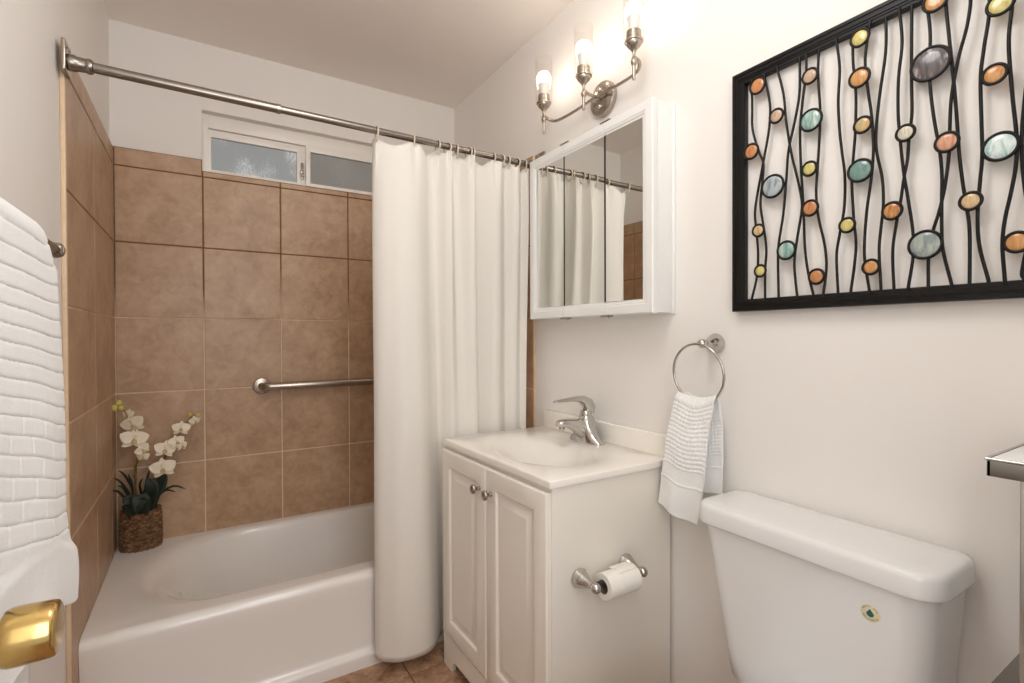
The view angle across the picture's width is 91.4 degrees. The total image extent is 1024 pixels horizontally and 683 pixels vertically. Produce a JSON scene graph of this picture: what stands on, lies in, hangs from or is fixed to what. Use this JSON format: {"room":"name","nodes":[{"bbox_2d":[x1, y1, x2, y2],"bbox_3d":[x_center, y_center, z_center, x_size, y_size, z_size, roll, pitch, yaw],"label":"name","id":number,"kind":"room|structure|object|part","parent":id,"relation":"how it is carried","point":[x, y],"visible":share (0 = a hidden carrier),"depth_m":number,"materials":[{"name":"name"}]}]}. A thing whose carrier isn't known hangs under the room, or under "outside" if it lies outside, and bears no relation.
{"room":"bathroom","nodes":[
{"label":"bathroom","id":0,"kind":"room"},
{"bbox_2d":[0,0,116,682],"bbox_3d":[-0.954,-0.016,0.863,0.111,2.562,2.872,-1,1,-32],"label":"wall","id":1,"kind":"structure","parent":0,"point":[56,148],"depth_m":1.40,"materials":[{"name":"tile"}]},
{"bbox_2d":[48,239,65,257],"bbox_3d":[-0.734,-0.164,0.687,0.101,0.048,0.508,-1,1,-32],"label":"towel bar","id":2,"kind":"object","parent":1,"relation":"attached to","point":[58,250],"visible":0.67,"depth_m":0.90,"materials":[{"name":"silver metal"}]},
{"bbox_2d":[0,197,78,682],"bbox_3d":[-0.685,0.205,0.691,0.066,0.783,0.404,-1,1,-32],"label":"bath towel","id":3,"kind":"object","parent":2,"relation":"hanging from","point":[39,559],"visible":0.94,"depth_m":0.69,"materials":[{"name":"white fabric"}]},
{"bbox_3d":[-0.856,-0.165,0.882,0.099,0.048,0.048,-1,1,-32],"label":"post","id":4,"kind":"part","parent":2,"relation":"part of","materials":[{"name":"silver metal"}]},
{"bbox_2d":[61,37,544,169],"bbox_3d":[-0.522,-0.742,1.697,1.513,0.080,0.068,-1,1,-32],"label":"shower curtain rod","id":5,"kind":"object","parent":1,"relation":"attached to","point":[70,63],"visible":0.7,"depth_m":1.49,"materials":[{"name":"silver metal"}]},
{"bbox_2d":[374,125,378,141],"bbox_3d":[-0.468,-0.719,1.730,0.008,0.056,0.044,-1,1,-32],"label":"curtain ring","id":6,"kind":"object","parent":5,"relation":"hanging from","point":[377,126],"visible":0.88,"depth_m":1.72,"materials":[{"name":"white plastic"}]},
{"bbox_2d":[435,139,440,154],"bbox_3d":[-0.274,-0.719,1.850,0.008,0.056,0.044,-1,1,-38],"label":"curtain ring","id":7,"kind":"object","parent":5,"relation":"hanging from","point":[438,139],"visible":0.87,"depth_m":1.84,"materials":[{"name":"white plastic"}]},
{"bbox_2d":[372,138,528,662],"bbox_3d":[-0.209,0.209,1.917,0.634,1.841,0.124,-1,1,-32],"label":"shower curtain","id":8,"kind":"object","parent":5,"relation":"hanging from","point":[450,235],"visible":0.72,"depth_m":1.85,"materials":[{"name":"white fabric"}]},
{"bbox_2d":[455,144,458,158],"bbox_3d":[-0.208,-0.719,1.891,0.008,0.056,0.044,0,1,-20],"label":"curtain ring","id":9,"kind":"object","parent":5,"relation":"hanging from","point":[456,144],"visible":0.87,"depth_m":1.88,"materials":[{"name":"white plastic"}]},
{"bbox_2d":[67,54,93,74],"bbox_3d":[-1.135,-0.729,1.317,0.052,0.042,0.042,-1,1,-32],"label":"rod flange","id":10,"kind":"object","parent":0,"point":[74,63],"depth_m":1.31,"materials":[{"name":"silver metal"}]},
{"bbox_2d":[108,19,453,546],"bbox_3d":[-1.002,-0.059,2.480,1.732,2.500,0.129,-1,1,-32],"label":"wall","id":11,"kind":"structure","parent":0,"point":[223,283],"depth_m":2.26,"materials":[{"name":"tile"}]},
{"bbox_2d":[202,113,371,195],"bbox_3d":[-1.034,-0.885,2.465,0.841,0.269,0.072,-1,1,-32],"label":"window","id":12,"kind":"structure","parent":11,"relation":"in","point":[234,147],"depth_m":2.41,"materials":[{"name":"plastic"}]},
{"bbox_3d":[-1.208,-0.849,2.355,0.365,0.153,0.005,-1,1,-32],"label":"pane","id":13,"kind":"part","parent":12,"relation":"part of","materials":[{"name":"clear glass"}]},
{"bbox_3d":[-1.206,-0.858,2.352,0.401,0.195,0.022,-1,1,-32],"label":"frame","id":14,"kind":"part","parent":12,"relation":"part of","materials":[{"name":"plastic"}]},
{"bbox_3d":[-1.039,-0.866,2.476,0.022,0.207,0.040,-1,1,-32],"label":"meeting rail","id":15,"kind":"part","parent":12,"relation":"part of","materials":[{"name":"plastic"}]},
{"bbox_3d":[-0.850,-0.865,2.554,0.386,0.202,0.022,-1,1,-32],"label":"frame","id":16,"kind":"part","parent":12,"relation":"part of","materials":[{"name":"plastic"}]},
{"bbox_3d":[-0.852,-0.856,2.557,0.350,0.160,0.005,-1,1,-32],"label":"pane","id":17,"kind":"part","parent":12,"relation":"part of","materials":[{"name":"grey glass"}]},
{"bbox_2d":[253,378,373,393],"bbox_3d":[-0.801,0.202,2.485,0.864,0.076,0.077,-1,1,-32],"label":"grab bar","id":18,"kind":"object","parent":11,"relation":"attached to","point":[260,385],"visible":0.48,"depth_m":2.34,"materials":[{"name":"silver metal"}]},
{"bbox_2d":[103,0,572,108],"bbox_3d":[-0.265,-1.341,1.280,1.721,0.080,2.872,-1,1,-32],"label":"ceiling","id":19,"kind":"structure","parent":0,"point":[439,52],"depth_m":2.12,"materials":[{"name":"paint"}]},
{"bbox_2d":[323,640,469,682],"bbox_3d":[0.034,1.222,0.836,1.721,0.080,3.972,-1,1,-32],"label":"floor","id":20,"kind":"structure","parent":0,"point":[431,667],"depth_m":1.77,"materials":[{"name":"tile"}]},
{"bbox_2d":[78,502,443,682],"bbox_3d":[-0.760,1.003,2.108,1.511,0.340,0.769,-1,1,-32],"label":"bathtub","id":21,"kind":"object","parent":20,"relation":"on","point":[291,599],"visible":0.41,"depth_m":1.73,"materials":[{"name":"ceramic"}]},
{"bbox_2d":[118,504,162,552],"bbox_3d":[-1.506,0.756,2.030,0.147,0.164,0.112,-1,1,-32],"label":"basket","id":22,"kind":"object","parent":21,"relation":"on","point":[141,530],"depth_m":1.99,"materials":[{"name":"brown wicker"}]},
{"bbox_2d":[112,400,200,552],"bbox_3d":[-1.446,0.533,2.040,0.301,0.608,0.154,-1,1,-32],"label":"potted orchid","id":23,"kind":"object","parent":21,"relation":"on","point":[140,520],"visible":1,"depth_m":1.99,"materials":[{"name":"white plant"}]},
{"bbox_3d":[-1.530,0.651,1.985,0.004,0.144,0.103,0,1,31],"label":"grass blade","id":24,"kind":"part","parent":23,"relation":"part of","materials":[{"name":"green plant"}]},
{"bbox_3d":[-1.525,0.627,1.991,0.008,0.193,0.102,0,1,24],"label":"grass blade","id":25,"kind":"part","parent":23,"relation":"part of","materials":[{"name":"green plant"}]},
{"bbox_3d":[-1.516,0.613,1.999,0.004,0.220,0.098,0,1,33],"label":"grass blade","id":26,"kind":"part","parent":23,"relation":"part of","materials":[{"name":"green plant"}]},
{"bbox_3d":[-1.521,0.287,1.983,0.050,0.039,0.014,0,1,2],"label":"flower","id":27,"kind":"part","parent":23,"relation":"part of","materials":[{"name":"white plant"}]},
{"bbox_3d":[-1.513,0.480,1.985,0.051,0.476,0.064,0,1,34],"label":"stem","id":28,"kind":"part","parent":23,"relation":"part of","materials":[{"name":"plant"}]},
{"bbox_3d":[-1.513,0.622,1.990,0.007,0.200,0.034,0,1,12],"label":"grass blade","id":29,"kind":"part","parent":23,"relation":"part of","materials":[{"name":"green plant"}]},
{"bbox_3d":[-1.505,0.327,1.980,0.086,0.076,0.011,0,1,-11],"label":"flower","id":30,"kind":"part","parent":23,"relation":"part of","materials":[{"name":"white plant"}]},
{"bbox_3d":[-1.494,0.383,1.980,0.020,0.081,0.096,0,1,44],"label":"flower","id":31,"kind":"part","parent":23,"relation":"part of","materials":[{"name":"white plant"}]},
{"bbox_3d":[-1.490,0.634,2.025,0.020,0.177,0.054,0,1,-9],"label":"grass blade","id":32,"kind":"part","parent":23,"relation":"part of","materials":[{"name":"green plant"}]},
{"bbox_3d":[-1.467,0.430,1.982,0.007,0.052,0.060,0,1,24],"label":"flower","id":33,"kind":"part","parent":23,"relation":"part of","materials":[{"name":"white plant"}]},
{"bbox_3d":[-1.473,0.456,1.996,0.045,0.036,0.009,0,1,-27],"label":"flower","id":34,"kind":"part","parent":23,"relation":"part of","materials":[{"name":"white plant"}]},
{"bbox_3d":[-1.414,0.508,2.021,0.092,0.078,0.016,0,1,-28],"label":"flower","id":35,"kind":"part","parent":23,"relation":"part of","materials":[{"name":"white plant"}]},
{"bbox_3d":[-1.408,0.436,2.033,0.078,0.066,0.021,-1,1,-40],"label":"flower","id":36,"kind":"part","parent":23,"relation":"part of","materials":[{"name":"white plant"}]},
{"bbox_3d":[-1.434,0.656,2.035,0.181,0.134,0.046,-1,1,-32],"label":"grass blade","id":37,"kind":"part","parent":23,"relation":"part of","materials":[{"name":"green plant"}]},
{"bbox_3d":[-1.379,0.409,2.052,0.018,0.050,0.061,0,1,38],"label":"flower","id":38,"kind":"part","parent":23,"relation":"part of","materials":[{"name":"white plant"}]},
{"bbox_3d":[-1.365,0.355,2.064,0.067,0.055,0.015,-1,1,-32],"label":"flower","id":39,"kind":"part","parent":23,"relation":"part of","materials":[{"name":"white plant"}]},
{"bbox_3d":[-1.366,0.427,2.067,0.009,0.040,0.050,0,1,16],"label":"flower","id":40,"kind":"part","parent":23,"relation":"part of","materials":[{"name":"white plant"}]},
{"bbox_3d":[-1.330,0.330,2.092,0.011,0.041,0.047,0,1,35],"label":"flower","id":41,"kind":"part","parent":23,"relation":"part of","materials":[{"name":"white plant"}]},
{"bbox_2d":[442,446,669,682],"bbox_3d":[0.102,0.776,1.671,0.501,0.797,0.643,-1,1,-32],"label":"vanity cabinet","id":42,"kind":"object","parent":20,"relation":"on","point":[513,545],"visible":0.98,"depth_m":1.44,"materials":[{"name":"white wood"}]},
{"bbox_3d":[-0.162,0.723,1.694,0.017,0.666,0.319,-1,1,-33],"label":"door","id":43,"kind":"part","parent":42,"relation":"part of","materials":[{"name":"white wood"}]},
{"bbox_3d":[-0.117,0.464,1.574,0.032,0.031,0.031,-1,1,-32],"label":"knob","id":44,"kind":"part","parent":42,"relation":"part of","materials":[{"name":"silver metal"}]},
{"bbox_3d":[-0.076,0.464,1.511,0.032,0.031,0.031,-1,1,-32],"label":"knob","id":45,"kind":"part","parent":42,"relation":"part of","materials":[{"name":"silver metal"}]},
{"bbox_3d":[0.010,0.725,1.424,0.017,0.666,0.314,-1,1,-33],"label":"door","id":46,"kind":"part","parent":42,"relation":"part of","materials":[{"name":"white wood"}]},
{"bbox_2d":[442,409,665,488],"bbox_3d":[0.117,0.354,1.679,0.474,0.136,0.660,-1,1,-32],"label":"sink","id":47,"kind":"object","parent":42,"relation":"in","point":[546,456],"visible":0.92,"depth_m":1.65,"materials":[{"name":"ceramic"}]},
{"bbox_2d":[553,396,603,445],"bbox_3d":[0.218,0.272,1.739,0.173,0.164,0.160,-1,1,-32],"label":"faucet","id":48,"kind":"object","parent":47,"relation":"on","point":[584,429],"visible":1,"depth_m":1.73,"materials":[{"name":"silver metal"}]},
{"bbox_3d":[0.217,0.223,1.738,0.173,0.067,0.047,-1,1,-32],"label":"lever","id":49,"kind":"part","parent":48,"relation":"part of","materials":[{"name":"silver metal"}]},
{"bbox_2d":[571,553,647,593],"bbox_3d":[0.273,0.633,1.350,0.222,0.053,0.082,-1,1,-32],"label":"toilet paper holder","id":50,"kind":"object","parent":42,"relation":"attached to","point":[580,579],"visible":0.75,"depth_m":1.32,"materials":[{"name":"silver metal"}]},
{"bbox_3d":[0.201,0.633,1.305,0.053,0.053,0.082,-1,1,-32],"label":"post","id":51,"kind":"part","parent":50,"relation":"part of","materials":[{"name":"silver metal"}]},
{"bbox_2d":[594,561,641,600],"bbox_3d":[0.285,0.643,1.341,0.111,0.070,0.070,-1,1,-32],"label":"toilet paper roll","id":52,"kind":"object","parent":50,"relation":"on","point":[624,578],"visible":0.95,"depth_m":1.32,"materials":[{"name":"paper"}]},
{"bbox_3d":[0.345,0.632,1.394,0.053,0.053,0.082,-1,1,-32],"label":"post","id":53,"kind":"part","parent":50,"relation":"part of","materials":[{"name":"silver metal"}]},
{"bbox_2d":[699,490,975,682],"bbox_3d":[0.425,0.786,0.939,0.729,0.788,0.493,-1,1,-32],"label":"toilet","id":54,"kind":"object","parent":20,"relation":"on","point":[806,595],"visible":1,"depth_m":0.99,"materials":[{"name":"ceramic"}]},
{"bbox_3d":[0.650,0.414,1.076,0.196,0.048,0.493,-1,1,-32],"label":"tank lid","id":55,"kind":"part","parent":54,"relation":"part of","materials":[{"name":"ceramic"}]},
{"bbox_2d":[984,443,1023,682],"bbox_3d":[0.890,0.677,0.667,0.211,1.007,0.342,-1,1,-32],"label":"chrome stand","id":56,"kind":"object","parent":20,"relation":"on","point":[1008,463],"visible":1,"depth_m":0.73,"materials":[{"name":"silver metal"}]},
{"bbox_3d":[0.889,0.176,0.662,0.211,0.004,0.342,-1,1,-32],"label":"edge rail","id":57,"kind":"part","parent":56,"relation":"part of","materials":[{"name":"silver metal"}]},
{"bbox_2d":[991,654,1018,682],"bbox_3d":[0.888,0.535,0.666,0.200,0.024,0.333,-1,1,-32],"label":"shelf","id":58,"kind":"object","parent":56,"relation":"attached to","point":[1010,674],"depth_m":0.78,"materials":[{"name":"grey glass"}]},
{"bbox_3d":[0.889,0.184,0.662,0.198,0.020,0.329,-1,1,-32],"label":"panel","id":59,"kind":"part","parent":56,"relation":"part of","materials":[{"name":"white glass"}]},
{"bbox_3d":[0.751,0.688,0.722,0.024,0.986,0.024,-1,1,-32],"label":"leg","id":60,"kind":"part","parent":56,"relation":"part of","materials":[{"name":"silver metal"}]},
{"bbox_2d":[454,0,1023,682],"bbox_3d":[0.425,-0.028,1.717,0.108,2.562,2.872,-1,1,-32],"label":"wall","id":61,"kind":"structure","parent":0,"point":[884,417],"depth_m":1.18,"materials":[{"name":"paint"}]},
{"bbox_2d":[536,0,643,133],"bbox_3d":[0.274,-0.938,1.734,0.132,0.285,0.535,-1,1,-32],"label":"vanity light","id":62,"kind":"object","parent":61,"relation":"attached to","point":[603,98],"visible":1,"depth_m":1.71,"materials":[{"name":"silver metal"}]},
{"bbox_3d":[0.122,-0.870,1.917,0.057,0.147,0.057,-1,1,-32],"label":"lamp stem","id":63,"kind":"part","parent":62,"relation":"part of","materials":[{"name":"silver metal"}]},
{"bbox_3d":[0.122,-0.965,1.916,0.045,0.043,0.045,-1,1,-32],"label":"bulb","id":64,"kind":"part","parent":62,"relation":"part of","materials":[{"name":"white glass"}]},
{"bbox_3d":[0.122,-1.010,1.915,0.055,0.046,0.055,-1,1,-32],"label":"glowing globe","id":65,"kind":"part","parent":62,"relation":"part of","materials":[{"name":"white glass"}]},
{"bbox_3d":[0.246,-0.868,1.717,0.057,0.147,0.057,-1,1,-32],"label":"lamp stem","id":66,"kind":"part","parent":62,"relation":"part of","materials":[{"name":"silver metal"}]},
{"bbox_3d":[0.246,-0.963,1.716,0.045,0.043,0.045,-1,1,-32],"label":"bulb","id":67,"kind":"part","parent":62,"relation":"part of","materials":[{"name":"white glass"}]},
{"bbox_3d":[0.246,-1.008,1.716,0.055,0.046,0.055,-1,1,-32],"label":"glowing globe","id":68,"kind":"part","parent":62,"relation":"part of","materials":[{"name":"white glass"}]},
{"bbox_3d":[0.278,-0.860,1.736,0.079,0.020,0.011,-1,1,-32],"label":"short arm","id":69,"kind":"part","parent":62,"relation":"part of","materials":[{"name":"silver metal"}]},
{"bbox_3d":[0.273,-0.855,1.733,0.065,0.031,0.484,-1,1,-32],"label":"long arm","id":70,"kind":"part","parent":62,"relation":"part of","materials":[{"name":"silver metal"}]},
{"bbox_3d":[0.370,-0.962,1.516,0.045,0.043,0.045,-1,1,-32],"label":"bulb","id":71,"kind":"part","parent":62,"relation":"part of","materials":[{"name":"white glass"}]},
{"bbox_3d":[0.370,-0.867,1.517,0.057,0.147,0.057,-1,1,-32],"label":"lamp stem","id":72,"kind":"part","parent":62,"relation":"part of","materials":[{"name":"silver metal"}]},
{"bbox_3d":[0.369,-1.007,1.516,0.055,0.046,0.055,-1,1,-32],"label":"glowing globe","id":73,"kind":"part","parent":62,"relation":"part of","materials":[{"name":"white glass"}]},
{"bbox_2d":[530,97,674,319],"bbox_3d":[0.282,-0.403,1.763,0.096,0.652,0.652,-1,1,-32],"label":"medicine cabinet","id":74,"kind":"object","parent":61,"relation":"attached to","point":[602,201],"visible":1,"depth_m":1.63,"materials":[{"name":"white paint"}]},
{"bbox_3d":[0.137,-0.404,1.925,0.020,0.632,0.218,-1,1,-32],"label":"door","id":75,"kind":"part","parent":74,"relation":"part of","materials":[{"name":"white paint"}]},
{"bbox_2d":[537,157,564,307],"bbox_3d":[0.146,-0.404,1.905,0.002,0.545,0.174,-1,1,-32],"label":"mirror","id":76,"kind":"object","parent":74,"relation":"attached to","point":[550,172],"depth_m":1.90,"materials":[{"name":"silver metal"}]},
{"bbox_3d":[0.253,-0.403,1.739,0.020,0.632,0.216,-1,1,-32],"label":"door","id":77,"kind":"part","parent":74,"relation":"part of","materials":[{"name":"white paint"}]},
{"bbox_2d":[565,137,603,305],"bbox_3d":[0.250,-0.403,1.737,0.002,0.545,0.216,-1,1,-32],"label":"mirror","id":78,"kind":"object","parent":74,"relation":"attached to","point":[584,161],"depth_m":1.73,"materials":[{"name":"silver metal"}]},
{"bbox_2d":[606,117,642,301],"bbox_3d":[0.350,-0.402,1.573,0.002,0.545,0.163,-1,1,-33],"label":"mirror","id":79,"kind":"object","parent":74,"relation":"attached to","point":[624,140],"depth_m":1.57,"materials":[{"name":"silver metal"}]},
{"bbox_3d":[0.365,-0.402,1.557,0.020,0.632,0.207,-1,1,-32],"label":"door","id":80,"kind":"part","parent":74,"relation":"part of","materials":[{"name":"white paint"}]},
{"bbox_2d":[543,409,665,456],"bbox_3d":[0.310,0.319,1.799,0.020,0.070,0.658,-1,1,-32],"label":"backsplash","id":81,"kind":"structure","parent":61,"relation":"attached to","point":[651,442],"depth_m":1.68,"materials":[{"name":"ceramic"}]},
{"bbox_2d":[673,334,725,399],"bbox_3d":[0.532,0.076,1.388,0.073,0.196,0.170,-1,1,-32],"label":"towel ring","id":82,"kind":"object","parent":61,"relation":"attached to","point":[715,343],"visible":0.98,"depth_m":1.37,"materials":[{"name":"silver metal"}]},
{"bbox_2d":[658,391,723,524],"bbox_3d":[0.496,0.321,1.408,0.060,0.358,0.189,-1,1,-32],"label":"hand towel","id":83,"kind":"object","parent":82,"relation":"hanging from","point":[692,466],"visible":1,"depth_m":1.38,"materials":[{"name":"white fabric"}]},
{"bbox_3d":[0.539,0.005,1.376,0.072,0.055,0.055,-1,1,-32],"label":"wall post","id":84,"kind":"part","parent":82,"relation":"part of","materials":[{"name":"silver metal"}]},
{"bbox_2d":[732,0,1023,311],"bbox_3d":[0.823,-0.386,0.953,0.023,0.620,0.882,-1,1,-32],"label":"wall art","id":85,"kind":"object","parent":61,"relation":"attached to","point":[933,61],"visible":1,"depth_m":1.05,"materials":[{"name":"black metal"}]},
{"bbox_3d":[0.624,-0.389,1.264,0.006,0.566,0.046,-1,1,-32],"label":"rod","id":86,"kind":"part","parent":85,"relation":"part of","materials":[{"name":"black paint"}]},
{"bbox_3d":[0.628,-0.389,1.263,0.006,0.575,0.056,-1,1,-32],"label":"rod","id":87,"kind":"part","parent":85,"relation":"part of","materials":[{"name":"black paint"}]},
{"bbox_3d":[0.664,-0.389,1.199,0.006,0.573,0.068,-1,1,-32],"label":"rod","id":88,"kind":"part","parent":85,"relation":"part of","materials":[{"name":"black paint"}]},
{"bbox_3d":[0.666,-0.386,1.202,0.006,0.570,0.058,-1,1,-32],"label":"rod","id":89,"kind":"part","parent":85,"relation":"part of","materials":[{"name":"black paint"}]},
{"bbox_3d":[0.686,-0.387,1.164,0.006,0.572,0.037,-1,1,-32],"label":"rod","id":90,"kind":"part","parent":85,"relation":"part of","materials":[{"name":"black paint"}]},
{"bbox_3d":[0.705,-0.388,1.139,0.006,0.573,0.029,-1,1,-32],"label":"rod","id":91,"kind":"part","parent":85,"relation":"part of","materials":[{"name":"black paint"}]},
{"bbox_3d":[0.724,-0.388,1.103,0.006,0.573,0.025,-1,1,-32],"label":"rod","id":92,"kind":"part","parent":85,"relation":"part of","materials":[{"name":"black paint"}]},
{"bbox_3d":[0.740,-0.386,1.083,0.006,0.569,0.016,-1,1,-32],"label":"rod","id":93,"kind":"part","parent":85,"relation":"part of","materials":[{"name":"black paint"}]},
{"bbox_3d":[0.754,-0.388,1.055,0.006,0.574,0.022,-1,1,-32],"label":"rod","id":94,"kind":"part","parent":85,"relation":"part of","materials":[{"name":"black paint"}]},
{"bbox_3d":[0.767,-0.385,1.039,0.006,0.571,0.024,-1,1,-32],"label":"rod","id":95,"kind":"part","parent":85,"relation":"part of","materials":[{"name":"black paint"}]},
{"bbox_3d":[0.787,-0.386,1.007,0.006,0.569,0.038,-1,1,-32],"label":"rod","id":96,"kind":"part","parent":85,"relation":"part of","materials":[{"name":"black paint"}]},
{"bbox_3d":[0.788,-0.388,1.000,0.006,0.574,0.033,-1,1,-32],"label":"rod","id":97,"kind":"part","parent":85,"relation":"part of","materials":[{"name":"black paint"}]},
{"bbox_3d":[0.816,-0.385,0.954,0.006,0.570,0.045,-1,1,-32],"label":"rod","id":98,"kind":"part","parent":85,"relation":"part of","materials":[{"name":"black paint"}]},
{"bbox_3d":[0.824,-0.386,0.942,0.006,0.568,0.067,-1,1,-32],"label":"rod","id":99,"kind":"part","parent":85,"relation":"part of","materials":[{"name":"black paint"}]},
{"bbox_3d":[0.832,-0.385,0.934,0.006,0.570,0.043,-1,1,-32],"label":"rod","id":100,"kind":"part","parent":85,"relation":"part of","materials":[{"name":"black paint"}]},
{"bbox_3d":[0.852,-0.385,0.902,0.006,0.569,0.022,-1,1,-32],"label":"rod","id":101,"kind":"part","parent":85,"relation":"part of","materials":[{"name":"black paint"}]},
{"bbox_3d":[0.868,-0.385,0.871,0.006,0.568,0.024,-1,1,-32],"label":"rod","id":102,"kind":"part","parent":85,"relation":"part of","materials":[{"name":"black paint"}]},
{"bbox_3d":[0.881,-0.386,0.856,0.006,0.567,0.017,-1,1,-32],"label":"rod","id":103,"kind":"part","parent":85,"relation":"part of","materials":[{"name":"black paint"}]},
{"bbox_3d":[0.465,-0.043,0.111,1.532,2.500,0.100,-1,1,-32],"label":"wall","id":104,"kind":"structure","parent":0,"visible":0},
{"bbox_2d":[0,599,64,669],"bbox_3d":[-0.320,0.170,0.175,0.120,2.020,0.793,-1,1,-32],"label":"door knob","id":105,"kind":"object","parent":104,"relation":"in","point":[30,633],"depth_m":0.47,"materials":[{"name":"polished brass"}]}
]}

